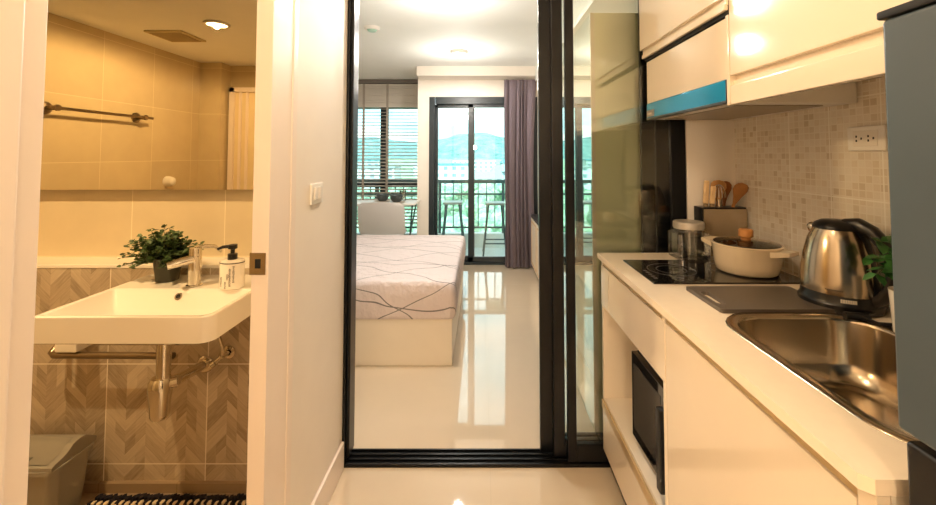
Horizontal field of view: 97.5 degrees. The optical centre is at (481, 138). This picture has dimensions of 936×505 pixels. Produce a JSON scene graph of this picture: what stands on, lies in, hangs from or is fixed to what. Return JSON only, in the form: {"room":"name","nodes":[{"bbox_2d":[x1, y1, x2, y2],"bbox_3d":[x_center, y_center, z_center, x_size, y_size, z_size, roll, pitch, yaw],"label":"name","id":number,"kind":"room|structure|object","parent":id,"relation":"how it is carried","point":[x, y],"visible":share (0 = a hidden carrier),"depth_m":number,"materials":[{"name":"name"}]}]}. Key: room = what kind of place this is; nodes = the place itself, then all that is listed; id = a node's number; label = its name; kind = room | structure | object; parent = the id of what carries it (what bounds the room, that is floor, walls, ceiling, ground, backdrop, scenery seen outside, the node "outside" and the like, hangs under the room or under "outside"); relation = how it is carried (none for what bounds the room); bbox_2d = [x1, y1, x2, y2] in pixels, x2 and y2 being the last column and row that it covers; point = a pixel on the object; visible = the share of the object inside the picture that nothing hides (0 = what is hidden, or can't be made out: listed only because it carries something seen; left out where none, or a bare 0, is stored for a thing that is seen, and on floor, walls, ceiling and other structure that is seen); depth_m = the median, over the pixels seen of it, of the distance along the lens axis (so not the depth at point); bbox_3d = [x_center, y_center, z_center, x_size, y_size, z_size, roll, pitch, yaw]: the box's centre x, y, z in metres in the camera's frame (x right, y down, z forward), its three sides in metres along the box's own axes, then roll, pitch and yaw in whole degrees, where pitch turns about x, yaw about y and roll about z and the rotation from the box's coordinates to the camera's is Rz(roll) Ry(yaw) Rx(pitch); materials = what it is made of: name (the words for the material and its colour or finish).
{"room":"studio apartment","nodes":[
{"label":"studio apartment","id":0,"kind":"room"},
{"bbox_2d":[30,257,249,492],"bbox_3d":[-1.510,0.926,1.652,1.780,0.859,0.139,0,-2,0],"label":"wall","id":1,"kind":"structure","parent":0,"point":[201,446],"depth_m":1.59,"materials":[{"name":"tile"}]},
{"bbox_2d":[47,344,175,358],"bbox_3d":[-1.386,0.774,1.559,0.472,0.095,0.088,0,-2,0],"label":"rail","id":2,"kind":"object","parent":1,"relation":"attached to","point":[58,351],"visible":0.57,"depth_m":1.52,"materials":[{"name":"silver metal"}]},
{"bbox_2d":[34,275,250,344],"bbox_3d":[-1.047,0.586,1.395,0.522,0.125,0.425,0,-2,0],"label":"basin","id":3,"kind":"object","parent":1,"relation":"attached to","point":[143,310],"visible":0.85,"depth_m":1.25,"materials":[{"name":"white ceramic"}]},
{"bbox_2d":[117,224,204,282],"bbox_3d":[-1.187,0.424,1.531,0.285,0.207,0.169,0,-2,0],"label":"potted plant","id":4,"kind":"object","parent":3,"relation":"on","point":[160,249],"visible":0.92,"depth_m":1.50,"materials":[{"name":"green plant"}]},
{"bbox_2d":[147,345,212,421],"bbox_3d":[-1.079,0.798,1.478,0.092,0.298,0.250,0,-2,0],"label":"trap","id":5,"kind":"object","parent":3,"relation":"attached to","point":[160,387],"visible":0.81,"depth_m":1.37,"materials":[{"name":"silver metal"}]},
{"bbox_2d":[147,376,172,421],"bbox_3d":[-1.088,0.875,1.387,0.074,0.137,0.074,0,-2,0],"label":"cup","id":6,"kind":"object","parent":5,"relation":"on","point":[159,388],"depth_m":1.36,"materials":[{"name":"silver metal"}]},
{"bbox_2d":[165,244,221,287],"bbox_3d":[-1.034,0.456,1.480,0.052,0.141,0.175,-2,-3,39],"label":"faucet","id":7,"kind":"object","parent":3,"relation":"on","point":[193,260],"visible":0.97,"depth_m":1.46,"materials":[{"name":"silver metal"}]},
{"bbox_2d":[217,244,244,289],"bbox_3d":[-0.889,0.450,1.458,0.086,0.152,0.064,0,-2,0],"label":"soap dispenser","id":8,"kind":"object","parent":3,"relation":"on","point":[231,268],"visible":1,"depth_m":1.44,"materials":[{"name":"white plastic"}]},
{"bbox_2d":[219,257,244,289],"bbox_3d":[-0.888,0.476,1.457,0.084,0.098,0.063,0,-2,0],"label":"bottle","id":9,"kind":"object","parent":8,"relation":"on","point":[231,269],"depth_m":1.43,"materials":[{"name":"white plastic"}]},
{"bbox_2d":[209,336,234,367],"bbox_3d":[-1.007,0.759,1.556,0.054,0.220,0.121,-1,-2,22],"label":"angle valve","id":10,"kind":"object","parent":1,"relation":"attached to","point":[230,352],"visible":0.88,"depth_m":1.56,"materials":[{"name":"silver metal"}]},
{"bbox_2d":[37,190,252,256],"bbox_3d":[-1.510,0.270,1.769,1.780,2.180,0.043,0,-2,0],"label":"wall","id":11,"kind":"structure","parent":0,"point":[72,223],"depth_m":1.75,"materials":[{"name":"tile"}]},
{"bbox_2d":[40,0,256,189],"bbox_3d":[-1.510,-0.249,1.747,1.770,0.924,0.042,0,-2,0],"label":"bathroom mirror","id":12,"kind":"object","parent":11,"relation":"attached to","point":[139,94],"visible":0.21,"depth_m":1.72,"materials":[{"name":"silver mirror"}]},
{"bbox_2d":[290,0,347,504],"bbox_3d":[-0.600,0.148,0.067,0.040,2.290,3.345,0,-2,0],"label":"wall","id":13,"kind":"structure","parent":0,"point":[317,385],"depth_m":1.45,"materials":[{"name":"white paint"}]},
{"bbox_2d":[0,0,298,504],"bbox_3d":[-0.593,0.252,0.803,0.064,2.140,0.869,0,-2,0],"label":"door frame","id":14,"kind":"structure","parent":13,"relation":"in","point":[23,23],"depth_m":1.06,"materials":[{"name":"paint"}]},
{"bbox_2d":[310,182,322,204],"bbox_3d":[-0.574,0.190,1.429,0.013,0.070,0.100,0,-2,0],"label":"light switch","id":15,"kind":"object","parent":13,"relation":"attached to","point":[316,190],"visible":1,"depth_m":1.41,"materials":[{"name":"white plastic"}]},
{"bbox_2d":[311,441,343,504],"bbox_3d":[-0.574,1.237,0.022,0.012,0.110,3.342,0,-2,0],"label":"baseboard","id":16,"kind":"structure","parent":13,"relation":"attached to","point":[325,491],"depth_m":1.55,"materials":[{"name":"paint"}]},
{"bbox_2d":[80,265,624,504],"bbox_3d":[-0.740,1.418,1.946,3.720,0.100,7.200,0,-2,0],"label":"floor","id":17,"kind":"structure","parent":0,"point":[488,397],"depth_m":2.04,"materials":[{"name":"tile"}]},
{"bbox_2d":[27,434,96,504],"bbox_3d":[-1.612,1.215,1.466,0.320,0.267,0.169,0,-2,0],"label":"waste bin","id":18,"kind":"object","parent":17,"relation":"on","point":[57,466],"visible":0.59,"depth_m":1.45,"materials":[{"name":"grey plastic"}]},
{"bbox_2d":[87,493,245,504],"bbox_3d":[-1.152,1.331,1.385,0.584,0.028,0.312,0,-2,0],"label":"bath mat","id":19,"kind":"object","parent":17,"relation":"on","point":[138,499],"visible":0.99,"depth_m":1.52,"materials":[{"name":"fabric"}]},
{"bbox_2d":[358,202,406,234],"bbox_3d":[-1.060,1.065,4.447,0.496,0.806,0.430,0,-2,0],"label":"dining chair","id":20,"kind":"object","parent":17,"relation":"on","point":[374,218],"visible":0.84,"depth_m":4.29,"materials":[{"name":"plastic"}]},
{"bbox_2d":[357,200,419,234],"bbox_3d":[-1.361,1.090,4.596,1.278,0.768,0.370,0,-2,0],"label":"dining table","id":21,"kind":"object","parent":17,"relation":"on","point":[407,202],"visible":0.37,"depth_m":4.58,"materials":[{"name":"white plastic"}]},
{"bbox_3d":[-1.125,0.702,4.636,0.184,0.010,0.184,0,-2,0],"label":"plate","id":22,"kind":"object","parent":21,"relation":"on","visible":0},
{"bbox_2d":[376,193,388,200],"bbox_3d":[-1.125,0.662,4.638,0.140,0.080,0.140,0,-2,0],"label":"bowl","id":23,"kind":"object","parent":22,"relation":"on","point":[383,196],"visible":0.98,"depth_m":4.59,"materials":[{"name":"grey ceramic"}]},
{"bbox_3d":[-0.945,0.698,4.536,0.184,0.010,0.184,0,-2,0],"label":"plate","id":24,"kind":"object","parent":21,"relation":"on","visible":0},
{"bbox_2d":[390,194,402,201],"bbox_3d":[-0.945,0.658,4.538,0.140,0.080,0.140,0,-2,0],"label":"bowl","id":25,"kind":"object","parent":24,"relation":"on","point":[394,197],"visible":0.97,"depth_m":4.49,"materials":[{"name":"grey ceramic"}]},
{"bbox_2d":[355,235,465,365],"bbox_3d":[-1.180,1.158,3.249,2.045,0.522,1.518,0,-2,0],"label":"bed","id":26,"kind":"object","parent":17,"relation":"on","point":[409,288],"visible":0.49,"depth_m":2.52,"materials":[{"name":"fabric"}]},
{"bbox_2d":[531,214,538,278],"bbox_3d":[0.832,1.133,3.913,0.566,0.625,1.430,0,-2,0],"label":"base cabinet","id":27,"kind":"object","parent":17,"relation":"on","point":[534,220],"visible":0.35,"depth_m":4.29,"materials":[{"name":"white wood"}]},
{"bbox_2d":[562,13,640,431],"bbox_3d":[0.812,0.406,2.550,0.595,1.970,1.272,0,-2,0],"label":"glass panel","id":28,"kind":"object","parent":17,"relation":"on","point":[605,45],"visible":0.23,"depth_m":1.95,"materials":[{"name":"clear glass"}]},
{"bbox_2d":[601,261,667,504],"bbox_3d":[0.782,0.917,1.407,0.575,0.858,0.599,0,-2,0],"label":"base cabinet","id":29,"kind":"object","parent":17,"relation":"on","point":[630,323],"visible":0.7,"depth_m":1.47,"materials":[{"name":"beige paint"}]},
{"bbox_2d":[632,350,664,494],"bbox_3d":[0.683,0.890,1.286,0.358,0.316,0.306,0,-2,0],"label":"microwave","id":30,"kind":"object","parent":29,"relation":"in","point":[647,385],"visible":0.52,"depth_m":1.29,"materials":[{"name":"black plastic"}]},
{"bbox_2d":[597,253,908,495],"bbox_3d":[0.781,0.465,1.121,0.593,0.020,1.207,0,-2,0],"label":"countertop","id":31,"kind":"structure","parent":29,"relation":"on","point":[874,461],"depth_m":0.72,"materials":[{"name":"white stone"}]},
{"bbox_2d":[668,219,710,259],"bbox_3d":[0.832,0.403,1.650,0.130,0.144,0.116,0,-2,0],"label":"glass jar","id":32,"kind":"object","parent":31,"relation":"on","point":[682,224],"visible":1,"depth_m":1.63,"materials":[{"name":"clear glass"}]},
{"bbox_2d":[623,260,799,283],"bbox_3d":[0.797,0.464,1.444,0.505,0.007,0.287,0,-2,0],"label":"cooktop","id":33,"kind":"object","parent":31,"relation":"in","point":[655,271],"visible":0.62,"depth_m":1.39,"materials":[{"name":"black glass"}]},
{"bbox_2d":[701,228,798,278],"bbox_3d":[0.922,0.387,1.431,0.220,0.147,0.288,0,-2,0],"label":"pot","id":34,"kind":"object","parent":33,"relation":"on","point":[745,255],"visible":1,"depth_m":1.36,"materials":[{"name":"beige ceramic"}]},
{"bbox_2d":[694,206,747,255],"bbox_3d":[0.983,0.378,1.689,0.182,0.198,0.070,0,-2,0],"label":"knife block","id":35,"kind":"object","parent":31,"relation":"on","point":[721,221],"visible":0.5,"depth_m":1.66,"materials":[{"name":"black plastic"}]},
{"bbox_2d":[703,180,708,206],"bbox_3d":[0.925,0.227,1.692,0.026,0.113,0.014,0,-2,0],"label":"kitchen knife","id":36,"kind":"object","parent":35,"relation":"in","point":[706,182],"visible":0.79,"depth_m":1.69,"materials":[{"name":"brown wood"}]},
{"bbox_2d":[709,186,715,206],"bbox_3d":[0.947,0.238,1.682,0.028,0.090,0.014,0,-2,0],"label":"kitchen knife","id":37,"kind":"object","parent":35,"relation":"in","point":[713,188],"visible":1,"depth_m":1.68,"materials":[{"name":"brown wood"}]},
{"bbox_2d":[710,180,726,205],"bbox_3d":[0.989,0.238,1.714,0.068,0.132,0.010,0,-2,0],"label":"wooden spoon","id":38,"kind":"object","parent":35,"relation":"in","point":[719,192],"visible":0.71,"depth_m":1.71,"materials":[{"name":"brown wood"}]},
{"bbox_2d":[715,184,725,206],"bbox_3d":[0.975,0.245,1.687,0.050,0.116,0.050,0,-2,0],"label":"whisk","id":39,"kind":"object","parent":35,"relation":"on","point":[718,200],"visible":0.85,"depth_m":1.68,"materials":[{"name":"silver metal"}]},
{"bbox_2d":[722,181,731,205],"bbox_3d":[1.022,0.240,1.719,0.052,0.128,0.010,0,-2,0],"label":"wooden spatula","id":40,"kind":"object","parent":35,"relation":"in","point":[728,184],"visible":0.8,"depth_m":1.72,"materials":[{"name":"brown wood"}]},
{"bbox_2d":[731,183,748,206],"bbox_3d":[1.037,0.239,1.658,0.071,0.125,0.042,-2,-3,36],"label":"wooden spatula","id":41,"kind":"object","parent":35,"relation":"in","point":[740,189],"visible":0.9,"depth_m":1.65,"materials":[{"name":"brown wood"}]},
{"bbox_2d":[686,286,835,313],"bbox_3d":[0.777,0.450,1.156,0.315,0.010,0.190,0,-2,0],"label":"cutting board","id":42,"kind":"object","parent":31,"relation":"on","point":[731,299],"visible":0.96,"depth_m":1.13,"materials":[{"name":"grey plastic"}]},
{"bbox_2d":[725,312,919,442],"bbox_3d":[0.780,0.513,0.798,0.390,0.150,0.531,0,-2,0],"label":"sink","id":43,"kind":"object","parent":31,"relation":"in","point":[852,363],"visible":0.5,"depth_m":1.00,"materials":[{"name":"silver metal"}]},
{"bbox_2d":[797,218,892,326],"bbox_3d":[0.980,0.330,1.053,0.184,0.243,0.333,0,-2,0],"label":"electric kettle","id":44,"kind":"object","parent":31,"relation":"on","point":[832,269],"visible":0.9,"depth_m":1.07,"materials":[{"name":"silver metal"}]},
{"bbox_2d":[888,286,894,331],"bbox_3d":[0.978,0.397,0.930,0.080,0.100,0.080,0,-2,0],"label":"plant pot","id":45,"kind":"object","parent":31,"relation":"on","point":[890,288],"visible":0.12,"depth_m":0.94,"materials":[{"name":"ceramic"}]},
{"bbox_2d":[862,234,892,286],"bbox_3d":[0.966,0.328,0.953,0.130,0.216,0.081,0,-2,0],"label":"sprig","id":46,"kind":"object","parent":45,"relation":"in","point":[887,268],"visible":0.27,"depth_m":0.96,"materials":[{"name":"green plant"}]},
{"bbox_2d":[665,319,908,504],"bbox_3d":[0.785,0.893,0.804,0.570,0.858,0.604,0,-2,0],"label":"base cabinet","id":47,"kind":"object","parent":17,"relation":"on","point":[725,447],"visible":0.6,"depth_m":0.83,"materials":[{"name":"beige paint"}]},
{"bbox_2d":[877,0,935,504],"bbox_3d":[0.784,0.562,0.209,0.552,1.474,0.583,0,-2,0],"label":"refrigerator","id":48,"kind":"object","parent":17,"relation":"on","point":[909,28],"visible":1,"depth_m":0.48,"materials":[{"name":"grey metal"}]},
{"bbox_2d":[358,0,574,78],"bbox_3d":[-0.740,-0.968,2.090,3.720,0.100,7.300,0,-2,0],"label":"ceiling","id":49,"kind":"structure","parent":0,"point":[411,34],"depth_m":3.40,"materials":[{"name":"paint"}]},
{"bbox_2d":[364,25,379,32],"bbox_3d":[-0.860,-0.857,3.206,0.120,0.035,0.120,0,-2,0],"label":"smoke detector","id":50,"kind":"object","parent":49,"relation":"attached to","point":[370,28],"visible":1,"depth_m":3.17,"materials":[{"name":"white plastic"}]},
{"bbox_2d":[450,49,467,55],"bbox_3d":[-0.220,-0.828,3.936,0.170,0.035,0.170,0,-2,0],"label":"recessed light","id":51,"kind":"object","parent":49,"relation":"in","point":[455,52],"visible":1,"depth_m":3.89,"materials":[{"name":"white plastic"}]},
{"bbox_2d":[451,53,466,55],"bbox_3d":[-0.220,-0.816,3.935,0.148,0.010,0.148,0,-2,0],"label":"diffuser","id":52,"kind":"object","parent":51,"relation":"attached to","point":[454,54],"depth_m":3.93,"materials":[{"name":"beige plastic"}]},
{"bbox_2d":[417,66,534,79],"bbox_3d":[0.193,-0.761,4.754,1.855,0.105,0.280,0,-2,0],"label":"beam","id":53,"kind":"structure","parent":49,"relation":"attached to","point":[423,72],"depth_m":4.62,"materials":[{"name":"white paint"}]},
{"bbox_2d":[504,79,535,267],"bbox_3d":[0.443,0.386,4.710,0.375,2.150,0.093,0,-2,0],"label":"curtain","id":54,"kind":"object","parent":53,"relation":"hanging from","point":[519,95],"visible":0.94,"depth_m":4.71,"materials":[{"name":"purple fabric"}]},
{"bbox_2d":[535,0,637,80],"bbox_3d":[0.860,-0.786,3.288,0.520,0.170,2.650,0,-2,0],"label":"soffit","id":55,"kind":"structure","parent":49,"relation":"attached to","point":[582,9],"depth_m":2.37,"materials":[{"name":"paint"}]},
{"bbox_3d":[-0.220,-0.883,2.537,0.170,0.035,0.170,0,-2,0],"label":"recessed light","id":56,"kind":"object","parent":49,"relation":"in","visible":0},
{"bbox_2d":[436,0,457,2],"bbox_3d":[-0.220,-0.871,2.536,0.148,0.010,0.148,0,-2,0],"label":"diffuser","id":57,"kind":"object","parent":56,"relation":"attached to","point":[441,1],"depth_m":2.58,"materials":[{"name":"beige plastic"}]},
{"bbox_2d":[417,78,537,234],"bbox_3d":[0.177,0.351,5.220,1.885,2.290,0.740,0,-2,0],"label":"wall","id":58,"kind":"structure","parent":0,"point":[426,89],"depth_m":4.88,"materials":[{"name":"white paint"}]},
{"bbox_2d":[357,108,417,193],"bbox_3d":[-1.683,0.362,5.500,1.835,2.290,0.060,0,-2,0],"label":"window","id":59,"kind":"structure","parent":58,"relation":"in","point":[383,118],"depth_m":5.48,"materials":[{"name":"black metal"}]},
{"bbox_2d":[357,79,417,223],"bbox_3d":[-1.663,0.179,5.392,1.775,1.927,0.070,0,-2,0],"label":"blind","id":60,"kind":"object","parent":59,"relation":"attached to","point":[372,93],"visible":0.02,"depth_m":5.40,"materials":[{"name":"brown wood"}]},
{"bbox_2d":[429,97,537,264],"bbox_3d":[0.015,0.491,4.909,1.290,1.985,0.110,0,-2,0],"label":"door","id":61,"kind":"structure","parent":58,"relation":"in","point":[471,103],"depth_m":4.88,"materials":[{"name":"black metal"}]},
{"bbox_2d":[465,248,504,255],"bbox_3d":[-0.250,1.608,5.441,4.900,0.196,1.000,0,-2,0],"label":"floor","id":62,"kind":"structure","parent":0,"point":[477,251],"depth_m":5.46,"materials":[{"name":"tile"}]},
{"bbox_2d":[357,232,504,247],"bbox_3d":[-0.250,1.427,5.808,4.900,0.194,0.120,0,-2,0],"label":"kerb","id":63,"kind":"object","parent":62,"relation":"on","point":[479,236],"visible":0.07,"depth_m":5.75,"materials":[{"name":"paint"}]},
{"bbox_2d":[357,180,504,232],"bbox_3d":[-0.250,0.956,5.827,4.900,0.750,0.050,0,-2,0],"label":"balcony railing","id":64,"kind":"object","parent":63,"relation":"on","point":[439,181],"visible":0.2,"depth_m":5.82,"materials":[{"name":"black metal"}]},
{"bbox_2d":[442,200,463,235],"bbox_3d":[-0.385,1.171,5.458,0.332,0.680,0.322,0,-2,0],"label":"bar stool","id":65,"kind":"object","parent":62,"relation":"on","point":[446,203],"visible":0.54,"depth_m":5.36,"materials":[{"name":"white metal"}]},
{"bbox_2d":[482,201,504,255],"bbox_3d":[0.170,1.168,5.378,0.332,0.680,0.322,0,-2,0],"label":"bar stool","id":66,"kind":"object","parent":62,"relation":"on","point":[501,203],"visible":0.82,"depth_m":5.27,"materials":[{"name":"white metal"}]},
{"bbox_2d":[685,120,735,250],"bbox_3d":[0.977,0.216,1.794,0.206,2.290,0.098,0,-2,0],"label":"wall","id":67,"kind":"structure","parent":0,"point":[709,144],"depth_m":1.75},
{"bbox_2d":[734,77,890,309],"bbox_3d":[1.120,0.150,0.114,0.080,2.290,3.440,0,-2,0],"label":"wall","id":68,"kind":"structure","parent":0,"point":[798,168],"depth_m":1.35,"materials":[{"name":"tile"}]},
{"bbox_2d":[639,0,728,103],"bbox_3d":[0.877,-0.547,1.466,0.402,0.772,0.597,0,-2,0],"label":"upper cabinet","id":69,"kind":"object","parent":68,"relation":"attached to","point":[683,42],"visible":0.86,"depth_m":1.42,"materials":[{"name":"beige paint"}]},
{"bbox_2d":[646,80,856,119],"bbox_3d":[0.887,-0.125,1.461,0.378,0.072,0.574,0,-2,0],"label":"range hood","id":70,"kind":"object","parent":69,"relation":"attached to","point":[709,102],"visible":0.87,"depth_m":1.29,"materials":[{"name":"blue metal"}]},
{"bbox_2d":[725,0,910,104],"bbox_3d":[0.889,-0.535,0.805,0.378,0.848,0.766,0,-2,0],"label":"upper cabinet","id":71,"kind":"object","parent":68,"relation":"attached to","point":[775,48],"visible":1,"depth_m":0.91,"materials":[{"name":"beige paint"}]},
{"bbox_2d":[847,125,887,150],"bbox_3d":[1.072,-0.002,1.141,0.016,0.069,0.114,0,-2,0],"label":"wall outlet","id":72,"kind":"object","parent":68,"relation":"attached to","point":[863,138],"visible":0.93,"depth_m":1.13,"materials":[{"name":"white plastic"}]},
{"bbox_2d":[852,130,877,145],"bbox_3d":[1.066,-0.002,1.141,0.003,0.043,0.074,0,-2,0],"label":"socket","id":73,"kind":"object","parent":72,"relation":"attached to","point":[859,137],"depth_m":1.14,"materials":[{"name":"white plastic"}]},
{"label":"outside","id":74,"kind":"structure","parent":0,"visible":0},
{"bbox_2d":[366,159,502,215],"bbox_3d":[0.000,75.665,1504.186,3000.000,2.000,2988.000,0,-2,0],"label":"ground","id":75,"kind":"structure","parent":74,"point":[498,161],"depth_m":754.23,"materials":[{"name":"white"}]},
{"bbox_2d":[357,191,373,224],"bbox_3d":[-17.586,12.422,57.485,8.027,10.303,7.793,0,-2,0],"label":"tree","id":76,"kind":"object","parent":75,"relation":"on","point":[357,191],"visible":0.05,"depth_m":56.62,"materials":[{"name":"green plant"}]},
{"bbox_2d":[357,160,379,164],"bbox_3d":[-78.000,19.136,259.447,30.600,12.800,16.600,0,-2,0],"label":"building","id":77,"kind":"structure","parent":75,"relation":"on","point":[358,160],"depth_m":251.59,"materials":[{"name":"white concrete"}]},
{"bbox_2d":[357,166,400,188],"bbox_3d":[-52.000,17.625,189.452,26.600,10.300,14.600,0,-2,0],"label":"building","id":78,"kind":"structure","parent":75,"relation":"on","point":[357,166],"depth_m":182.50,"materials":[{"name":"white concrete"}]},
{"bbox_2d":[388,187,416,198],"bbox_3d":[-17.256,14.418,89.246,7.060,8.819,7.186,0,-2,0],"label":"tree","id":79,"kind":"object","parent":75,"relation":"on","point":[392,187],"visible":0.11,"depth_m":87.35,"materials":[{"name":"green plant"}]},
{"bbox_2d":[404,197,416,210],"bbox_3d":[-11.468,13.593,70.528,7.279,8.992,6.963,0,-2,0],"label":"tree","id":80,"kind":"object","parent":75,"relation":"on","point":[404,197],"visible":0.05,"depth_m":68.47,"materials":[{"name":"green plant"}]},
{"bbox_2d":[413,161,438,176],"bbox_3d":[-40.000,21.613,299.381,19.200,11.000,15.200,0,-2,0],"label":"building","id":81,"kind":"structure","parent":75,"relation":"on","point":[416,161],"depth_m":292.35,"materials":[{"name":"white concrete"}]},
{"bbox_2d":[405,196,450,231],"bbox_3d":[-7.883,12.478,55.574,6.603,10.041,8.250,1,-2,-23],"label":"tree","id":82,"kind":"object","parent":75,"relation":"on","point":[442,198],"visible":0.08,"depth_m":52.80,"materials":[{"name":"green plant"}]},
{"bbox_2d":[376,133,504,158],"bbox_3d":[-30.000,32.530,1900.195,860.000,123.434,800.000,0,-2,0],"label":"hill","id":83,"kind":"structure","parent":75,"relation":"on","point":[487,146],"depth_m":1613.55,"materials":[{"name":"teal plant"}]},
{"bbox_2d":[413,213,478,231],"bbox_3d":[-3.970,12.481,43.498,7.620,9.082,8.614,0,-2,0],"label":"tree","id":84,"kind":"object","parent":75,"relation":"on","point":[449,221],"visible":0.12,"depth_m":41.79,"materials":[{"name":"green plant"}]},
{"bbox_2d":[438,163,467,186],"bbox_3d":[-17.000,17.519,199.464,24.600,11.300,18.600,0,-2,0],"label":"building","id":85,"kind":"structure","parent":75,"relation":"on","point":[446,171],"depth_m":190.51,"materials":[{"name":"white concrete"}]},
{"bbox_2d":[441,185,465,213],"bbox_3d":[-7.289,14.581,91.299,7.701,8.656,7.392,0,-2,0],"label":"tree","id":86,"kind":"object","parent":75,"relation":"on","point":[457,189],"visible":0.46,"depth_m":89.26,"materials":[{"name":"green plant"}]},
{"bbox_2d":[454,179,477,199],"bbox_3d":[-4.183,15.047,107.341,7.630,8.989,6.733,0,-2,0],"label":"tree","id":87,"kind":"object","parent":75,"relation":"on","point":[464,185],"visible":0.31,"depth_m":105.39,"materials":[{"name":"green plant"}]},
{"bbox_2d":[452,159,495,170],"bbox_3d":[-6.000,22.146,329.383,34.600,12.300,16.600,0,-2,0],"label":"building","id":88,"kind":"structure","parent":75,"relation":"on","point":[480,164],"depth_m":321.47,"materials":[{"name":"white concrete"}]},
{"bbox_2d":[462,188,495,216],"bbox_3d":[-0.434,13.575,73.445,6.611,9.257,7.963,0,-2,0],"label":"tree","id":89,"kind":"object","parent":75,"relation":"on","point":[482,198],"visible":0.43,"depth_m":71.02,"materials":[{"name":"green plant"}]},
{"bbox_2d":[475,205,501,231],"bbox_3d":[2.468,13.032,57.988,6.966,9.123,7.213,0,-2,0],"label":"tree","id":90,"kind":"object","parent":75,"relation":"on","point":[482,217],"visible":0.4,"depth_m":55.71,"materials":[{"name":"green plant"}]},
{"bbox_2d":[475,171,504,184],"bbox_3d":[2.000,17.932,174.428,15.200,8.500,13.200,0,-2,0],"label":"building","id":91,"kind":"structure","parent":75,"relation":"on","point":[479,175],"depth_m":170.82,"materials":[{"name":"white"}]},
{"bbox_2d":[479,183,501,200],"bbox_3d":[2.792,13.906,88.323,7.733,9.769,6.728,0,-2,0],"label":"tree","id":92,"kind":"object","parent":75,"relation":"on","point":[490,186],"visible":0.33,"depth_m":86.87,"materials":[{"name":"green plant"}]},
{"bbox_2d":[490,165,504,179],"bbox_3d":[13.000,18.760,214.427,17.200,10.000,15.200,0,-2,0],"label":"building","id":93,"kind":"structure","parent":75,"relation":"on","point":[501,168],"depth_m":210.62,"materials":[{"name":"white concrete"}]},
{"bbox_3d":[-1.600,0.217,1.813,2.000,2.290,0.040,0,-2,0],"label":"wall","id":94,"kind":"structure","parent":0,"visible":0},
{"bbox_2d":[342,0,686,467],"bbox_3d":[0.137,0.216,1.786,1.470,2.290,0.097,0,-2,0],"label":"door","id":95,"kind":"structure","parent":94,"relation":"in","point":[662,142],"depth_m":1.77,"materials":[{"name":"black metal"}]},
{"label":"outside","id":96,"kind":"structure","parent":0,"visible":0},
{"bbox_2d":[358,137,416,157],"bbox_3d":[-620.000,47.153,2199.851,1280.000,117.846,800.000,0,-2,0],"label":"hill","id":97,"kind":"structure","parent":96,"point":[359,140],"depth_m":1966.13,"materials":[{"name":"teal plant"}]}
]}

